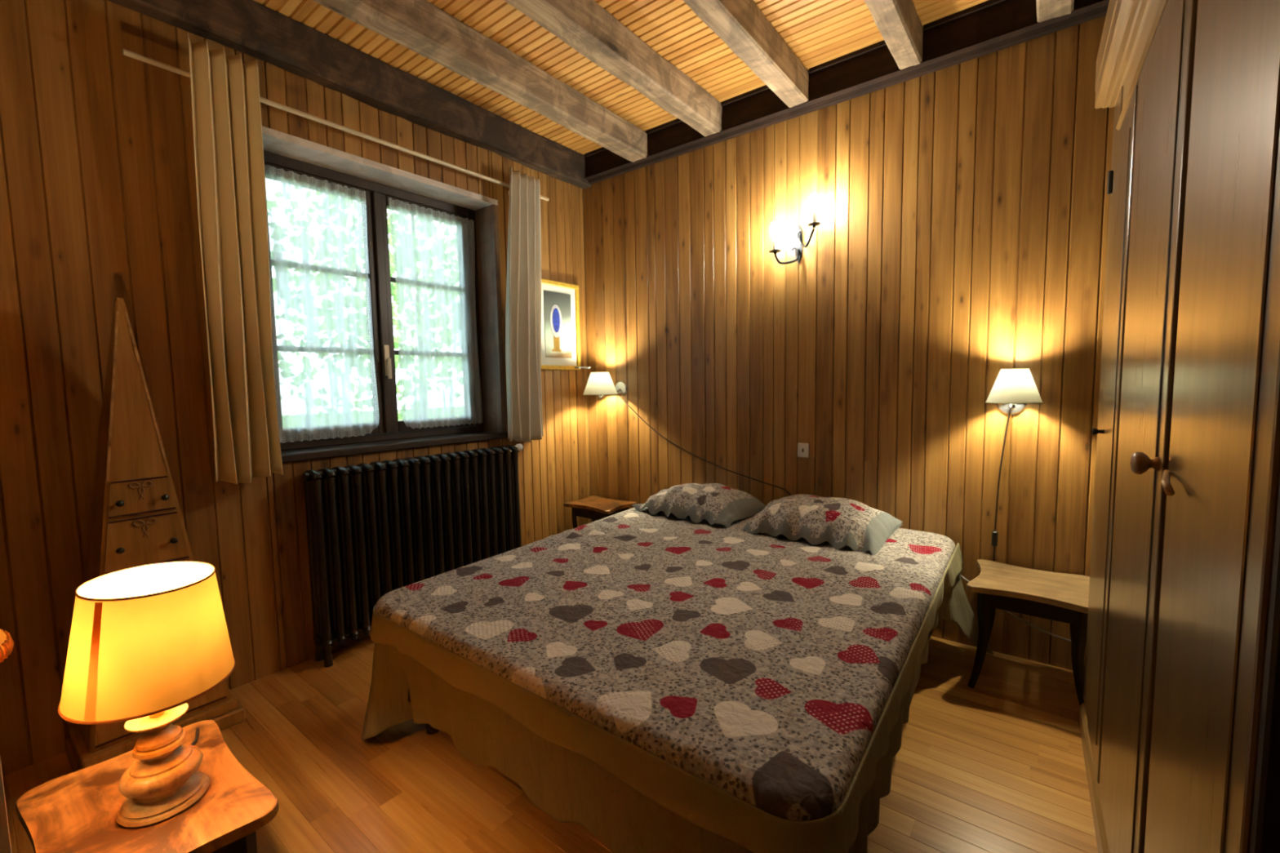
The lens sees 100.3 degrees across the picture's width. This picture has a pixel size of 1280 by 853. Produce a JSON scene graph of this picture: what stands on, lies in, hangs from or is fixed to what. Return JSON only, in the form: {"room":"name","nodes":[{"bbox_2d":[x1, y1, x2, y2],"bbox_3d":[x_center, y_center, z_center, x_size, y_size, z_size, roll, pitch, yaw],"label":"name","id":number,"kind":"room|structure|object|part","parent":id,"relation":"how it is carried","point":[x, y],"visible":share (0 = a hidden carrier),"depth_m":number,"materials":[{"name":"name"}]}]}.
{"room":"bedroom","nodes":[
{"label":"bedroom","id":0,"kind":"room"},
{"bbox_2d":[0,0,591,775],"bbox_3d":[-1.605,-0.295,2.131,0.006,2.700,4.030,3,6,38],"label":"wall","id":1,"kind":"structure","parent":0,"point":[99,204],"depth_m":1.86,"materials":[{"name":"brown wood"}]},
{"bbox_2d":[122,48,549,200],"bbox_3d":[-1.171,-1.314,2.540,0.104,0.040,1.885,3,6,38],"label":"curtain rod","id":2,"kind":"object","parent":1,"relation":"attached to","point":[125,52],"visible":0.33,"depth_m":2.28,"materials":[{"name":"paint"}]},
{"bbox_2d":[187,33,283,484],"bbox_3d":[-1.531,-0.570,2.018,0.147,1.587,0.221,3,6,38],"label":"drape","id":3,"kind":"object","parent":2,"relation":"hanging from","point":[226,110],"visible":1,"depth_m":2.01,"materials":[{"name":"fabric"}]},
{"bbox_2d":[505,167,543,442],"bbox_3d":[-0.689,-0.673,3.116,0.130,1.537,0.285,3,6,38],"label":"drape","id":4,"kind":"object","parent":2,"relation":"hanging from","point":[523,280],"visible":1,"depth_m":3.10,"materials":[{"name":"fabric"}]},
{"bbox_2d":[107,0,591,189],"bbox_3d":[-1.591,-1.543,2.003,0.090,0.192,4.028,3,6,38],"label":"ceiling beam","id":5,"kind":"structure","parent":1,"relation":"attached to","point":[248,27],"depth_m":2.37,"materials":[{"name":"brown wood"}]},
{"bbox_2d":[262,126,497,210],"bbox_3d":[-1.287,-1.246,2.659,0.221,0.030,1.240,3,6,38],"label":"trim","id":6,"kind":"structure","parent":1,"relation":"attached to","point":[276,142],"depth_m":2.55,"materials":[{"name":"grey wood"}]},
{"bbox_2d":[280,431,507,462],"bbox_3d":[-1.256,0.092,2.761,0.242,0.035,1.240,3,6,38],"label":"trim","id":7,"kind":"structure","parent":1,"relation":"attached to","point":[337,451],"depth_m":2.62,"materials":[{"name":"brown wood"}]},
{"bbox_2d":[475,204,506,432],"bbox_3d":[-1.276,-0.579,2.713,0.221,1.310,1.240,3,6,38],"label":"trim","id":8,"kind":"structure","parent":1,"relation":"attached to","point":[486,218],"depth_m":3.15,"materials":[{"name":"brown wood"}]},
{"bbox_2d":[541,278,580,369],"bbox_3d":[-0.530,-0.653,3.473,0.022,0.566,0.380,3,6,38],"label":"framed picture","id":9,"kind":"object","parent":1,"relation":"attached to","point":[560,310],"visible":0.77,"depth_m":3.48,"materials":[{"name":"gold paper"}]},
{"bbox_2d":[543,290,572,358],"bbox_3d":[-0.531,-0.658,3.473,0.002,0.420,0.236,3,6,38],"label":"print","id":10,"kind":"object","parent":9,"relation":"attached to","point":[557,304],"depth_m":3.47,"materials":[{"name":"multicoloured paper"}]},
{"bbox_2d":[2,635,1097,852],"bbox_3d":[-0.622,1.208,0.821,3.900,0.120,5.350,3,6,38],"label":"floor","id":11,"kind":"structure","parent":0,"point":[997,765],"depth_m":1.65,"materials":[{"name":"brown wood"}]},
{"bbox_2d":[0,756,12,852],"bbox_3d":[-1.293,0.782,0.761,0.592,0.682,0.516,3,6,38],"label":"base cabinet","id":12,"kind":"object","parent":11,"relation":"on","point":[5,841],"visible":1,"depth_m":0.79,"materials":[{"name":"brown wood"}]},
{"bbox_2d":[0,628,13,662],"bbox_3d":[-1.048,0.313,0.728,0.250,0.250,0.250,3,6,38],"label":"lamp","id":13,"kind":"object","parent":12,"relation":"on","point":[6,642],"visible":1,"depth_m":0.81,"materials":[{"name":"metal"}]},
{"bbox_3d":[-1.049,0.261,0.723,0.240,0.145,0.240,3,6,38],"label":"lamp shade","id":14,"kind":"part","parent":13,"relation":"part of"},
{"bbox_2d":[15,720,279,852],"bbox_3d":[-0.968,0.935,1.068,0.470,0.403,0.318,3,6,38],"label":"table","id":15,"kind":"object","parent":11,"relation":"on","point":[76,811],"visible":0.82,"depth_m":1.02,"materials":[{"name":"brown wood"}]},
{"bbox_2d":[57,561,235,827],"bbox_3d":[-0.974,0.506,1.060,0.346,0.451,0.251,3,6,38],"label":"table lamp","id":16,"kind":"object","parent":15,"relation":"on","point":[147,642],"visible":1,"depth_m":0.98,"materials":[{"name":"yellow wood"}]},
{"bbox_3d":[-0.929,0.290,1.013,0.194,0.014,0.194,3,6,38],"label":"rim trim","id":17,"kind":"part","parent":16,"relation":"part of","materials":[{"name":"gold metal"}]},
{"bbox_3d":[-0.938,0.392,1.022,0.248,0.216,0.248,3,6,38],"label":"lamp shade","id":18,"kind":"part","parent":16,"relation":"part of","materials":[{"name":"yellow fabric"}]},
{"bbox_3d":[-0.936,0.492,1.030,0.251,0.017,0.251,3,6,38],"label":"rim trim","id":19,"kind":"part","parent":16,"relation":"part of","materials":[{"name":"yellow fabric"}]},
{"bbox_3d":[-0.998,0.719,1.183,0.024,0.008,0.184,-4,6,-35],"label":"cord","id":20,"kind":"part","parent":16,"relation":"part of","materials":[{"name":"black plastic"}]},
{"bbox_3d":[-0.747,0.944,1.043,0.069,0.381,0.030,-2,5,-7],"label":"leg","id":21,"kind":"part","parent":15,"relation":"part of","materials":[{"name":"brown wood"}]},
{"bbox_2d":[65,297,245,772],"bbox_3d":[-1.690,0.332,1.808,0.290,1.505,0.424,3,6,38],"label":"chest","id":22,"kind":"object","parent":11,"relation":"on","point":[137,518],"visible":0.52,"depth_m":1.75,"materials":[{"name":"brown wood"}]},
{"bbox_3d":[-1.661,0.396,1.707,0.024,0.021,0.020,3,6,38],"label":"knob","id":23,"kind":"part","parent":22,"relation":"part of","materials":[{"name":"black metal"}]},
{"bbox_3d":[-1.665,0.246,1.710,0.024,0.021,0.020,3,6,38],"label":"knob","id":24,"kind":"part","parent":22,"relation":"part of","materials":[{"name":"black metal"}]},
{"bbox_3d":[-1.669,-0.103,1.751,0.039,0.540,0.156,3,6,38],"label":"edge moulding","id":25,"kind":"part","parent":22,"relation":"part of","materials":[{"name":"brown wood"}]},
{"bbox_3d":[-1.646,0.229,1.764,0.020,0.115,0.169,3,6,38],"label":"drawer","id":26,"kind":"part","parent":22,"relation":"part of","materials":[{"name":"brown wood"}]},
{"bbox_3d":[-1.636,0.379,1.770,0.023,0.165,0.211,3,6,38],"label":"drawer","id":27,"kind":"part","parent":22,"relation":"part of","materials":[{"name":"brown wood"}]},
{"bbox_3d":[-1.605,0.831,1.788,0.033,0.310,0.338,3,6,38],"label":"drawer","id":28,"kind":"part","parent":22,"relation":"part of","materials":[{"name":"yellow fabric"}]},
{"bbox_3d":[-1.597,0.238,1.797,0.024,0.021,0.020,3,6,38],"label":"knob","id":29,"kind":"part","parent":22,"relation":"part of","materials":[{"name":"black metal"}]},
{"bbox_3d":[-1.580,0.387,1.812,0.024,0.021,0.020,3,6,38],"label":"knob","id":30,"kind":"part","parent":22,"relation":"part of","materials":[{"name":"black metal"}]},
{"bbox_2d":[302,443,523,667],"bbox_3d":[-1.056,0.570,2.755,0.144,0.856,1.166,3,6,38],"label":"radiator","id":31,"kind":"object","parent":11,"relation":"on","point":[375,529],"visible":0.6,"depth_m":2.55,"materials":[{"name":"metal"}]},
{"bbox_2d":[563,495,636,528],"bbox_3d":[-0.259,0.712,3.523,0.400,0.428,0.300,3,6,38],"label":"table","id":32,"kind":"object","parent":11,"relation":"on","point":[594,508],"visible":0.66,"depth_m":3.46,"materials":[{"name":"brown wood"}]},
{"bbox_3d":[-0.447,0.725,3.536,0.069,0.406,0.030,-2,5,-7],"label":"leg","id":33,"kind":"part","parent":32,"relation":"part of","materials":[{"name":"brown wood"}]},
{"bbox_2d":[407,618,938,734],"bbox_3d":[0.259,0.792,2.113,1.430,0.472,1.855,3,6,38],"label":"bed","id":34,"kind":"object","parent":11,"relation":"on","point":[429,730],"visible":0.02,"depth_m":1.85,"materials":[{"name":"brown wood"}]},
{"bbox_3d":[-0.726,0.986,1.866,0.060,0.160,0.060,3,6,38],"label":"leg","id":35,"kind":"part","parent":34,"relation":"part of","materials":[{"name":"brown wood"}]},
{"bbox_2d":[361,506,993,852],"bbox_3d":[0.253,0.763,2.064,1.782,0.509,1.965,3,6,38],"label":"quilt","id":36,"kind":"object","parent":34,"relation":"on","point":[659,683],"visible":0.92,"depth_m":1.38,"materials":[{"name":"multicoloured fabric"}]},
{"bbox_2d":[631,483,765,528],"bbox_3d":[0.327,0.384,2.855,0.575,0.148,0.474,3,6,41],"label":"pillow","id":37,"kind":"object","parent":36,"relation":"on","point":[715,503],"visible":0.98,"depth_m":2.72,"materials":[{"name":"fabric"}]},
{"bbox_2d":[742,493,902,555],"bbox_3d":[0.833,0.411,2.463,0.600,0.162,0.473,3,6,38],"label":"pillow","id":38,"kind":"object","parent":36,"relation":"on","point":[836,522],"visible":1,"depth_m":2.33,"materials":[{"name":"fabric"}]},
{"bbox_2d":[966,559,1089,705],"bbox_3d":[1.526,0.805,2.090,0.400,0.413,0.385,3,6,38],"label":"table","id":39,"kind":"object","parent":11,"relation":"on","point":[1050,595],"visible":0.84,"depth_m":2.01,"materials":[{"name":"brown wood"}]},
{"bbox_3d":[1.312,0.822,2.070,0.069,0.391,0.030,-2,5,-7],"label":"leg","id":40,"kind":"part","parent":39,"relation":"part of","materials":[{"name":"brown wood"}]},
{"bbox_3d":[1.494,0.800,2.303,0.030,0.391,0.069,-2,5,-7],"label":"leg","id":41,"kind":"part","parent":39,"relation":"part of","materials":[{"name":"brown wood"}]},
{"bbox_3d":[1.740,0.811,2.112,0.069,0.391,0.030,-2,5,-7],"label":"leg","id":42,"kind":"part","parent":39,"relation":"part of","materials":[{"name":"brown wood"}]},
{"bbox_3d":[1.558,0.833,1.879,0.030,0.391,0.069,-2,5,-7],"label":"leg","id":43,"kind":"part","parent":39,"relation":"part of","materials":[{"name":"brown wood"}]},
{"bbox_2d":[1079,0,1279,852],"bbox_3d":[1.247,-0.011,0.990,0.570,2.220,1.660,2,6,36],"label":"wardrobe","id":44,"kind":"object","parent":11,"relation":"on","point":[1180,712],"visible":1,"depth_m":0.77,"materials":[{"name":"brown wood"}]},
{"bbox_3d":[1.358,0.015,1.586,0.029,0.022,0.022,2,6,36],"label":"metal knob","id":45,"kind":"part","parent":44,"relation":"part of","materials":[{"name":"metal"}]},
{"bbox_3d":[1.314,0.057,1.477,0.030,1.795,0.295,2,6,36],"label":"door","id":46,"kind":"part","parent":44,"relation":"part of","materials":[{"name":"brown wood"}]},
{"bbox_3d":[1.230,-1.025,0.908,0.570,0.184,1.660,2,6,36],"label":"cornice","id":47,"kind":"part","parent":44,"relation":"part of","materials":[{"name":"brown wood"}]},
{"bbox_3d":[1.016,-0.878,0.968,0.063,0.110,1.385,2,6,36],"label":"rail","id":48,"kind":"part","parent":44,"relation":"part of","materials":[{"name":"brown wood"}]},
{"bbox_3d":[1.006,-0.813,0.972,0.074,0.021,1.370,2,6,36],"label":"moulding","id":49,"kind":"part","parent":44,"relation":"part of","materials":[{"name":"brown wood"}]},
{"bbox_3d":[0.887,0.065,0.942,0.037,0.040,0.040,2,6,36],"label":"wooden knob","id":50,"kind":"part","parent":44,"relation":"part of","materials":[{"name":"brown wood"}]},
{"bbox_3d":[1.050,0.091,1.111,0.030,1.795,0.540,2,6,36],"label":"door","id":51,"kind":"part","parent":44,"relation":"part of","materials":[{"name":"brown wood"}]},
{"bbox_3d":[0.739,0.131,0.683,0.030,1.795,0.441,2,6,36],"label":"door","id":52,"kind":"part","parent":44,"relation":"part of","materials":[{"name":"brown wood"}]},
{"bbox_3d":[0.806,0.137,0.346,0.524,2.045,0.018,2,6,36],"label":"panel","id":53,"kind":"part","parent":44,"relation":"part of","materials":[{"name":"brown wood"}]},
{"bbox_2d":[252,0,988,155],"bbox_3d":[-0.295,-1.583,0.980,3.380,0.008,4.014,3,6,38],"label":"ceiling","id":54,"kind":"structure","parent":0,"point":[817,32],"depth_m":2.36,"materials":[{"name":"brown wood"}]},
{"bbox_2d":[311,0,648,162],"bbox_3d":[-1.217,-1.542,1.676,0.126,0.154,3.972,3,6,38],"label":"joist","id":55,"kind":"object","parent":54,"relation":"attached to","point":[420,26],"visible":1,"depth_m":2.32,"materials":[{"name":"brown wood"}]},
{"bbox_2d":[503,0,722,137],"bbox_3d":[-0.816,-1.524,1.365,0.119,0.154,3.972,3,6,38],"label":"joist","id":56,"kind":"object","parent":54,"relation":"attached to","point":[585,26],"visible":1,"depth_m":2.27,"materials":[{"name":"brown wood"}]},
{"bbox_2d":[682,0,808,107],"bbox_3d":[-0.433,-1.507,1.068,0.110,0.154,3.972,3,6,38],"label":"joist","id":57,"kind":"object","parent":54,"relation":"attached to","point":[740,24],"visible":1,"depth_m":2.20,"materials":[{"name":"brown wood"}]},
{"bbox_2d":[863,0,923,70],"bbox_3d":[-0.038,-1.489,0.762,0.097,0.154,3.972,3,6,38],"label":"joist","id":58,"kind":"object","parent":54,"relation":"attached to","point":[898,22],"visible":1,"depth_m":2.11,"materials":[{"name":"brown wood"}]},
{"bbox_2d":[1035,0,1074,22],"bbox_3d":[0.355,-1.471,0.458,0.118,0.154,3.972,3,6,38],"label":"joist","id":59,"kind":"object","parent":54,"relation":"attached to","point":[1046,10],"visible":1,"depth_m":1.97,"materials":[{"name":"brown wood"}]},
{"bbox_2d":[582,15,1115,670],"bbox_3d":[0.956,-0.439,2.760,3.900,3.000,0.120,3,6,38],"label":"wall","id":60,"kind":"structure","parent":0,"point":[960,239],"depth_m":2.50,"materials":[{"name":"brown wood"}]},
{"bbox_2d":[574,366,791,495],"bbox_3d":[0.192,0.012,3.165,1.424,0.774,0.245,3,6,38],"label":"wall lamp","id":61,"kind":"object","parent":60,"relation":"attached to","point":[601,383],"visible":0.95,"depth_m":3.41,"materials":[{"name":"white fabric"}]},
{"bbox_3d":[-0.374,-0.385,3.485,0.112,0.015,0.043,1,5,18],"label":"swing arm","id":62,"kind":"part","parent":61,"relation":"part of","materials":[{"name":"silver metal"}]},
{"bbox_3d":[-0.260,-0.281,3.480,0.226,0.145,0.226,3,6,38],"label":"lamp shade","id":63,"kind":"part","parent":61,"relation":"part of","materials":[{"name":"white fabric"}]},
{"bbox_3d":[-0.129,-0.248,3.536,0.106,0.106,0.016,3,6,38],"label":"wall plate","id":64,"kind":"part","parent":61,"relation":"part of","materials":[{"name":"silver metal"}]},
{"bbox_3d":[0.350,0.107,3.198,1.209,0.574,0.011,3,6,37],"label":"cord","id":65,"kind":"part","parent":61,"relation":"part of","materials":[{"name":"black plastic"}]},
{"bbox_2d":[768,193,820,264],"bbox_3d":[0.785,-0.976,2.676,0.256,0.313,0.141,3,6,38],"label":"candle sconce","id":66,"kind":"object","parent":60,"relation":"attached to","point":[814,199],"visible":1,"depth_m":2.69,"materials":[{"name":"metal"}]},
{"bbox_3d":[0.684,-0.988,2.704,0.052,0.095,0.052,3,6,38],"label":"bulb","id":67,"kind":"part","parent":66,"relation":"part of","materials":[{"name":"white glass"}]},
{"bbox_3d":[0.746,-0.871,2.726,0.133,0.096,0.037,-2,5,-18],"label":"arm","id":68,"kind":"part","parent":66,"relation":"part of","materials":[{"name":"metal"}]},
{"bbox_3d":[0.822,-0.939,2.662,0.028,0.104,0.148,-2,5,-12],"label":"arm","id":69,"kind":"part","parent":66,"relation":"part of","materials":[{"name":"metal"}]},
{"bbox_3d":[0.842,-1.079,2.585,0.052,0.095,0.052,3,6,38],"label":"bulb","id":70,"kind":"part","parent":66,"relation":"part of","materials":[{"name":"white glass"}]},
{"bbox_2d":[584,0,1007,157],"bbox_3d":[0.936,-1.713,2.495,3.272,0.017,0.016,3,6,38],"label":"trim","id":71,"kind":"structure","parent":60,"relation":"attached to","point":[988,3],"depth_m":2.47,"materials":[{"name":"brown wood"}]},
{"bbox_2d":[797,442,808,457],"bbox_3d":[0.856,0.125,2.805,0.060,0.076,0.014,3,6,38],"label":"light switch","id":72,"kind":"object","parent":60,"relation":"attached to","point":[802,448],"visible":1,"depth_m":2.80,"materials":[{"name":"white plastic"}]},
{"bbox_2d":[585,0,1101,177],"bbox_3d":[0.960,-1.652,2.529,3.299,0.145,0.058,3,6,38],"label":"ceiling beam","id":73,"kind":"structure","parent":60,"relation":"attached to","point":[1004,17],"depth_m":2.45,"materials":[{"name":"brown wood"}]},
{"bbox_2d":[584,0,1109,184],"bbox_3d":[0.954,-1.568,2.534,3.288,0.026,0.069,3,6,38],"label":"trim","id":74,"kind":"structure","parent":60,"relation":"attached to","point":[1099,9],"depth_m":2.42,"materials":[{"name":"brown wood"}]},
{"bbox_2d":[985,368,1043,561],"bbox_3d":[1.511,0.336,2.186,0.192,1.139,0.216,3,6,38],"label":"wall lamp","id":75,"kind":"object","parent":60,"relation":"attached to","point":[1013,388],"visible":1,"depth_m":2.10,"materials":[{"name":"white fabric"}]},
{"bbox_3d":[1.537,0.704,2.330,0.007,0.380,0.006,3,6,38],"label":"cord","id":76,"kind":"part","parent":75,"relation":"part of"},
{"bbox_2d":[991,530,997,546],"bbox_3d":[1.531,0.483,2.306,0.020,0.065,0.020,3,6,38],"label":"switch","id":77,"kind":"object","parent":75,"relation":"attached to","point":[994,533],"depth_m":2.30,"materials":[{"name":"black plastic"}]},
{"bbox_3d":[1.544,0.182,2.273,0.008,0.530,0.046,-5,6,-43],"label":"cord","id":78,"kind":"part","parent":75,"relation":"part of","materials":[{"name":"black plastic"}]},
{"bbox_3d":[1.555,-0.101,2.238,0.106,0.106,0.016,3,6,38],"label":"wall plate","id":79,"kind":"part","parent":75,"relation":"part of","materials":[{"name":"silver metal"}]},
{"bbox_3d":[1.522,-0.090,2.187,0.014,0.039,0.117,2,5,31],"label":"arm","id":80,"kind":"part","parent":75,"relation":"part of","materials":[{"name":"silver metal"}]},
{"bbox_3d":[1.495,-0.163,2.136,0.188,0.135,0.188,3,6,38],"label":"lamp shade","id":81,"kind":"part","parent":75,"relation":"part of","materials":[{"name":"white fabric"}]},
{"bbox_2d":[960,574,1086,644],"bbox_3d":[1.646,0.747,2.220,0.663,0.247,0.008,3,6,38],"label":"power cord","id":82,"kind":"object","parent":60,"relation":"attached to","point":[962,576],"visible":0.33,"depth_m":2.23,"materials":[{"name":"black plastic"}]},
{"bbox_3d":[-2.037,-0.364,1.826,0.240,3.100,5.630,3,6,38],"label":"wall","id":83,"kind":"structure","parent":0,"visible":0},
{"bbox_2d":[263,151,484,450],"bbox_3d":[-1.323,-0.581,2.749,0.102,1.310,1.180,3,6,38],"label":"window","id":84,"kind":"structure","parent":83,"relation":"in","point":[377,195],"depth_m":2.74,"materials":[{"name":"brown wood"}]},
{"bbox_2d":[264,164,379,443],"bbox_3d":[-1.489,-0.543,2.510,0.026,1.213,0.467,3,6,38],"label":"lace curtain","id":85,"kind":"object","parent":84,"relation":"hanging from","point":[325,379],"visible":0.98,"depth_m":2.50,"materials":[{"name":"white fabric"}]},
{"bbox_3d":[-1.292,-0.333,2.745,0.030,0.175,0.028,3,6,38],"label":"handle","id":86,"kind":"part","parent":84,"relation":"part of","materials":[{"name":"metal"}]},
{"bbox_2d":[388,197,483,428],"bbox_3d":[-1.119,-0.595,2.984,0.025,1.199,0.514,3,6,38],"label":"lace curtain","id":87,"kind":"object","parent":84,"relation":"hanging from","point":[433,251],"visible":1,"depth_m":2.97,"materials":[{"name":"white fabric"}]},
{"label":"outside","id":88,"kind":"structure","parent":0,"visible":0},
{"bbox_3d":[-15.372,0.786,15.227,37.130,0.100,55.000,3,6,38],"label":"ground","id":89,"kind":"structure","parent":88,"visible":0},
{"bbox_2d":[387,212,399,393],"bbox_3d":[-5.740,-3.541,13.635,6.282,8.466,6.408,3,6,38],"label":"tree","id":90,"kind":"object","parent":89,"relation":"on","point":[396,345],"visible":0.02,"depth_m":13.01,"materials":[{"name":"green plant"}]},
{"bbox_2d":[386,208,401,419],"bbox_3d":[-3.474,-0.958,6.923,2.977,4.325,3.022,3,6,38],"label":"tree","id":91,"kind":"object","parent":89,"relation":"on","point":[393,292],"visible":0.02,"depth_m":6.84,"materials":[{"name":"green plant"}]}
]}

